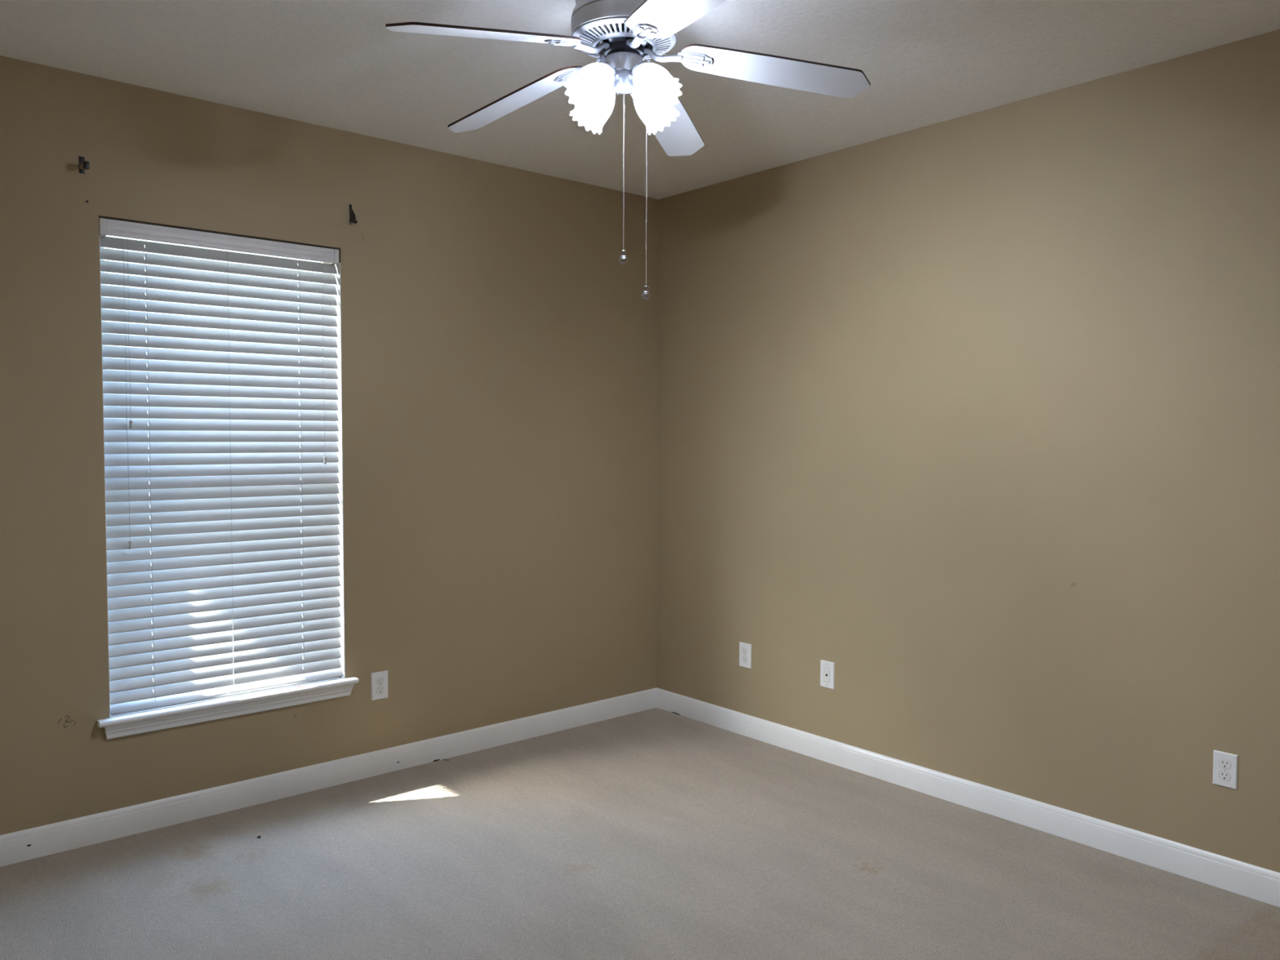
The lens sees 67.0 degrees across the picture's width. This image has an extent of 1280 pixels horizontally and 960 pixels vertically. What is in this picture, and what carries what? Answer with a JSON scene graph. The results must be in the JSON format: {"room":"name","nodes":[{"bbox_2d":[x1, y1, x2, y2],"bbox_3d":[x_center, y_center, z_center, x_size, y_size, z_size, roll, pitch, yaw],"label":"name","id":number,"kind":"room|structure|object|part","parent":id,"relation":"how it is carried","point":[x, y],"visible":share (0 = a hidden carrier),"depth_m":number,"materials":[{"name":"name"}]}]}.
{"room":"empty bedroom","nodes":[
{"label":"empty bedroom","id":0,"kind":"room"},
{"bbox_2d":[0,55,658,835],"bbox_3d":[-1.388,-0.083,4.075,4.150,2.740,0.201,-2,3,-41],"label":"wall","id":1,"kind":"structure","parent":0,"point":[500,350],"depth_m":4.18,"materials":[{"name":"beige paint"}]},
{"bbox_2d":[79,155,89,173],"bbox_3d":[-1.937,-1.105,3.370,0.018,0.058,0.074,-2,3,-41],"label":"curtain bracket","id":2,"kind":"object","parent":1,"relation":"attached to","point":[83,164],"visible":1,"depth_m":3.39,"materials":[{"name":"black metal"}]},
{"bbox_3d":[-1.960,-1.106,3.397,0.017,0.058,0.004,-2,3,-41],"label":"wall plate","id":3,"kind":"part","parent":2,"relation":"part of","materials":[{"name":"black metal"}]},
{"bbox_2d":[82,160,89,169],"bbox_3d":[-1.918,-1.090,3.349,0.018,0.026,0.016,-2,3,-41],"label":"cup","id":4,"kind":"object","parent":2,"relation":"on","point":[85,163],"depth_m":3.34,"materials":[{"name":"black metal"}]},
{"bbox_2d":[97,244,359,739],"bbox_3d":[-1.648,-0.015,3.842,0.978,1.884,0.278,-2,3,-41],"label":"window","id":5,"kind":"structure","parent":1,"relation":"in","point":[170,717],"depth_m":3.86,"materials":[{"name":"white paint"}]},
{"bbox_2d":[98,217,342,715],"bbox_3d":[-1.601,-0.051,3.788,0.895,1.806,0.063,-2,3,-41],"label":"window blind","id":6,"kind":"object","parent":5,"relation":"attached to","point":[228,477],"visible":0.94,"depth_m":3.76,"materials":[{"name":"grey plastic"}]},
{"bbox_3d":[-1.865,-0.326,3.514,0.003,1.103,0.005,2,3,32],"label":"pull cord","id":7,"kind":"part","parent":6,"relation":"part of","materials":[{"name":"white fabric"}]},
{"bbox_3d":[-1.856,-0.546,3.512,0.004,0.662,0.003,-2,3,-41],"label":"pull cord","id":8,"kind":"part","parent":6,"relation":"part of","materials":[{"name":"white fabric"}]},
{"bbox_3d":[-1.825,-0.021,3.602,0.044,1.733,0.005,3,4,45],"label":"ladder cord","id":9,"kind":"part","parent":6,"relation":"part of","materials":[{"name":"white fabric"}]},
{"bbox_3d":[-1.609,0.830,3.833,0.884,0.040,0.048,-2,3,-41],"label":"rail","id":10,"kind":"part","parent":6,"relation":"part of","materials":[{"name":"white plastic"}]},
{"bbox_3d":[-1.607,-0.029,3.791,0.044,1.733,0.005,3,4,45],"label":"ladder cord","id":11,"kind":"part","parent":6,"relation":"part of","materials":[{"name":"white fabric"}]},
{"bbox_3d":[-1.393,-0.036,3.975,0.044,1.733,0.005,3,4,45],"label":"ladder cord","id":12,"kind":"part","parent":6,"relation":"part of","materials":[{"name":"white fabric"}]},
{"bbox_3d":[-1.306,-0.496,3.990,0.003,0.803,0.005,2,3,32],"label":"pull cord","id":13,"kind":"part","parent":6,"relation":"part of","materials":[{"name":"white fabric"}]},
{"bbox_3d":[-1.651,0.860,3.882,0.978,0.021,0.278,-2,3,-41],"label":"sill","id":14,"kind":"part","parent":5,"relation":"part of","materials":[{"name":"white paint"}]},
{"bbox_2d":[0,687,657,866],"bbox_3d":[-1.322,1.238,4.054,3.750,0.105,0.015,-2,3,-41],"label":"baseboard","id":15,"kind":"structure","parent":1,"relation":"attached to","point":[24,845],"depth_m":3.96,"materials":[{"name":"white paint"}]},
{"bbox_2d":[349,204,357,223],"bbox_3d":[-1.192,-1.107,4.025,0.012,0.087,0.060,-2,3,-41],"label":"curtain bracket","id":16,"kind":"object","parent":1,"relation":"attached to","point":[352,215],"visible":1,"depth_m":4.03,"materials":[{"name":"black metal"}]},
{"bbox_3d":[-1.210,-1.115,4.045,0.011,0.073,0.004,-2,3,-41],"label":"wall plate","id":17,"kind":"part","parent":16,"relation":"part of","materials":[{"name":"black metal"}]},
{"bbox_3d":[-1.197,-1.103,4.031,0.009,0.067,0.036,-2,3,-41],"label":"bracket arm","id":18,"kind":"part","parent":16,"relation":"part of","materials":[{"name":"black metal"}]},
{"bbox_2d":[371,670,388,701],"bbox_3d":[-1.131,0.895,4.208,0.078,0.122,0.008,-2,3,-41],"label":"wall outlet","id":19,"kind":"object","parent":1,"relation":"attached to","point":[380,691],"visible":1,"depth_m":4.20,"materials":[{"name":"white plastic"}]},
{"bbox_2d":[376,686,384,693],"bbox_3d":[-1.130,0.914,4.208,0.037,0.031,0.001,-2,3,-41],"label":"receptacle","id":20,"kind":"object","parent":19,"relation":"attached to","point":[380,690],"depth_m":4.21,"materials":[{"name":"white plastic"}]},
{"bbox_2d":[376,677,384,684],"bbox_3d":[-1.130,0.875,4.206,0.037,0.031,0.001,-2,3,-41],"label":"receptacle","id":21,"kind":"object","parent":19,"relation":"attached to","point":[380,681],"depth_m":4.21,"materials":[{"name":"white plastic"}]},
{"bbox_2d":[0,707,1279,959],"bbox_3d":[0.063,1.426,2.459,4.150,0.120,4.650,-2,3,-41],"label":"floor","id":22,"kind":"structure","parent":0,"point":[655,833],"depth_m":3.23,"materials":[{"name":"beige carpet"}]},
{"bbox_2d":[0,0,1279,199],"bbox_3d":[0.072,-1.431,2.330,4.150,0.120,4.650,-2,3,-41],"label":"ceiling","id":23,"kind":"structure","parent":0,"point":[332,64],"depth_m":3.25,"materials":[{"name":"white paint"}]},
{"bbox_2d":[385,0,870,299],"bbox_3d":[-0.089,-0.937,2.602,1.233,0.892,1.256,-2,3,-41],"label":"ceiling fan","id":24,"kind":"object","parent":23,"relation":"hanging from","point":[622,34],"visible":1,"depth_m":2.56,"materials":[{"name":"white metal"}]},
{"bbox_3d":[-0.373,-1.093,2.370,0.513,0.103,0.126,-2,3,-36],"label":"blade","id":25,"kind":"part","parent":24,"relation":"part of","materials":[{"name":"white laminate"}]},
{"bbox_3d":[-0.371,-1.115,2.847,0.513,0.103,0.126,2,3,36],"label":"blade","id":26,"kind":"part","parent":24,"relation":"part of","materials":[{"name":"white laminate"}]},
{"bbox_3d":[-0.117,-1.044,2.537,0.068,0.066,0.047,-2,4,-45],"label":"light bulb","id":27,"kind":"part","parent":24,"relation":"part of","materials":[{"name":"white glass"}]},
{"bbox_3d":[-0.127,-1.028,2.527,0.143,0.142,0.105,-2,4,-45],"label":"lamp shade","id":28,"kind":"part","parent":24,"relation":"part of","materials":[{"name":"white glass"}]},
{"bbox_3d":[-0.127,-1.036,2.693,0.105,0.142,0.143,-2,4,-45],"label":"lamp shade","id":29,"kind":"part","parent":24,"relation":"part of","materials":[{"name":"white glass"}]},
{"bbox_3d":[-0.045,-0.605,2.630,0.024,0.036,0.024,-2,3,-41],"label":"chain knob","id":30,"kind":"part","parent":24,"relation":"part of","materials":[{"name":"silver metal"}]},
{"bbox_3d":[-0.044,-0.834,2.620,0.005,0.424,0.004,-2,3,-41],"label":"pull chain","id":31,"kind":"part","parent":24,"relation":"part of","materials":[{"name":"metal"}]},
{"bbox_3d":[0.017,-0.510,2.635,0.024,0.036,0.024,-2,3,-41],"label":"chain knob","id":32,"kind":"part","parent":24,"relation":"part of","materials":[{"name":"silver metal"}]},
{"bbox_3d":[0.017,-0.812,2.621,0.004,0.571,0.004,0,3,-5],"label":"pull chain","id":33,"kind":"part","parent":24,"relation":"part of","materials":[{"name":"metal"}]},
{"bbox_3d":[0.040,-1.035,2.693,0.143,0.142,0.105,-2,4,-45],"label":"lamp shade","id":34,"kind":"part","parent":24,"relation":"part of","materials":[{"name":"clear glass"}]},
{"bbox_3d":[0.040,-1.028,2.527,0.105,0.142,0.143,-2,4,-45],"label":"lamp shade","id":35,"kind":"part","parent":24,"relation":"part of","materials":[{"name":"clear glass"}]},
{"bbox_3d":[0.029,-1.043,2.537,0.047,0.066,0.068,-2,4,-45],"label":"light bulb","id":36,"kind":"part","parent":24,"relation":"part of","materials":[{"name":"white glass"}]},
{"bbox_3d":[0.084,-1.120,2.993,0.126,0.103,0.513,1,3,18],"label":"blade","id":37,"kind":"part","parent":24,"relation":"part of","materials":[{"name":"white laminate"}]},
{"bbox_3d":[0.081,-1.085,2.220,0.126,0.103,0.513,-1,3,-18],"label":"blade","id":38,"kind":"part","parent":24,"relation":"part of","materials":[{"name":"white laminate"}]},
{"bbox_3d":[0.363,-1.102,2.606,0.513,0.103,0.126,0,3,0],"label":"blade","id":39,"kind":"part","parent":24,"relation":"part of","materials":[{"name":"white laminate"}]},
{"bbox_2d":[657,29,1279,872],"bbox_3d":[1.596,-0.051,3.584,0.121,2.740,4.450,-2,3,-41],"label":"wall","id":40,"kind":"structure","parent":0,"point":[974,418],"depth_m":3.70,"materials":[{"name":"beige paint"}]},
{"bbox_2d":[739,641,751,668],"bbox_3d":[0.518,0.865,4.772,0.008,0.122,0.078,-2,3,-41],"label":"wall outlet","id":41,"kind":"object","parent":40,"relation":"attached to","point":[745,649],"visible":1,"depth_m":4.77,"materials":[{"name":"white plastic"}]},
{"bbox_2d":[742,656,747,662],"bbox_3d":[0.517,0.885,4.772,0.001,0.031,0.037,-2,3,-41],"label":"receptacle","id":42,"kind":"object","parent":41,"relation":"attached to","point":[744,659],"depth_m":4.77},
{"bbox_2d":[742,648,747,654],"bbox_3d":[0.516,0.846,4.770,0.004,0.031,0.038,-2,3,-41],"label":"receptacle","id":43,"kind":"object","parent":41,"relation":"attached to","point":[744,651],"depth_m":4.77,"materials":[{"name":"white plastic"}]},
{"bbox_2d":[820,659,834,689],"bbox_3d":[0.849,0.884,4.390,0.008,0.122,0.078,-2,3,-41],"label":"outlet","id":44,"kind":"object","parent":40,"relation":"attached to","point":[827,668],"visible":1,"depth_m":4.38,"materials":[{"name":"white plastic"}]},
{"bbox_2d":[656,688,1279,906],"bbox_3d":[1.476,1.264,3.675,0.015,0.106,4.250,-2,3,-41],"label":"baseboard","id":45,"kind":"structure","parent":40,"relation":"attached to","point":[1248,880],"depth_m":3.73,"materials":[{"name":"white paint"}]},
{"bbox_2d":[1212,750,1238,790],"bbox_3d":[1.913,0.948,3.162,0.008,0.114,0.072,-2,3,-41],"label":"wall outlet","id":46,"kind":"object","parent":40,"relation":"attached to","point":[1224,764],"visible":1,"depth_m":3.16,"materials":[{"name":"white plastic"}]},
{"bbox_2d":[1217,770,1231,781],"bbox_3d":[1.911,0.967,3.162,0.001,0.031,0.037,-2,3,-41],"label":"receptacle","id":47,"kind":"object","parent":46,"relation":"attached to","point":[1223,775],"depth_m":3.16,"materials":[{"name":"white plastic"}]},
{"bbox_2d":[1218,759,1231,769],"bbox_3d":[1.912,0.928,3.160,0.001,0.031,0.037,-2,3,-41],"label":"receptacle","id":48,"kind":"object","parent":46,"relation":"attached to","point":[1224,764],"depth_m":3.16,"materials":[{"name":"white plastic"}]},
{"label":"outside","id":49,"kind":"structure","parent":0,"visible":0},
{"bbox_2d":[151,573,302,680],"bbox_3d":[-10.002,1.119,13.902,28.000,0.100,25.770,-2,3,-41],"label":"ground","id":50,"kind":"structure","parent":49,"point":[301,573],"depth_m":8.72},
{"bbox_2d":[104,235,319,575],"bbox_3d":[-8.018,-1.163,13.042,22.000,4.550,5.500,-2,3,-41],"label":"house","id":51,"kind":"structure","parent":50,"relation":"on","point":[107,235],"depth_m":11.75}
]}

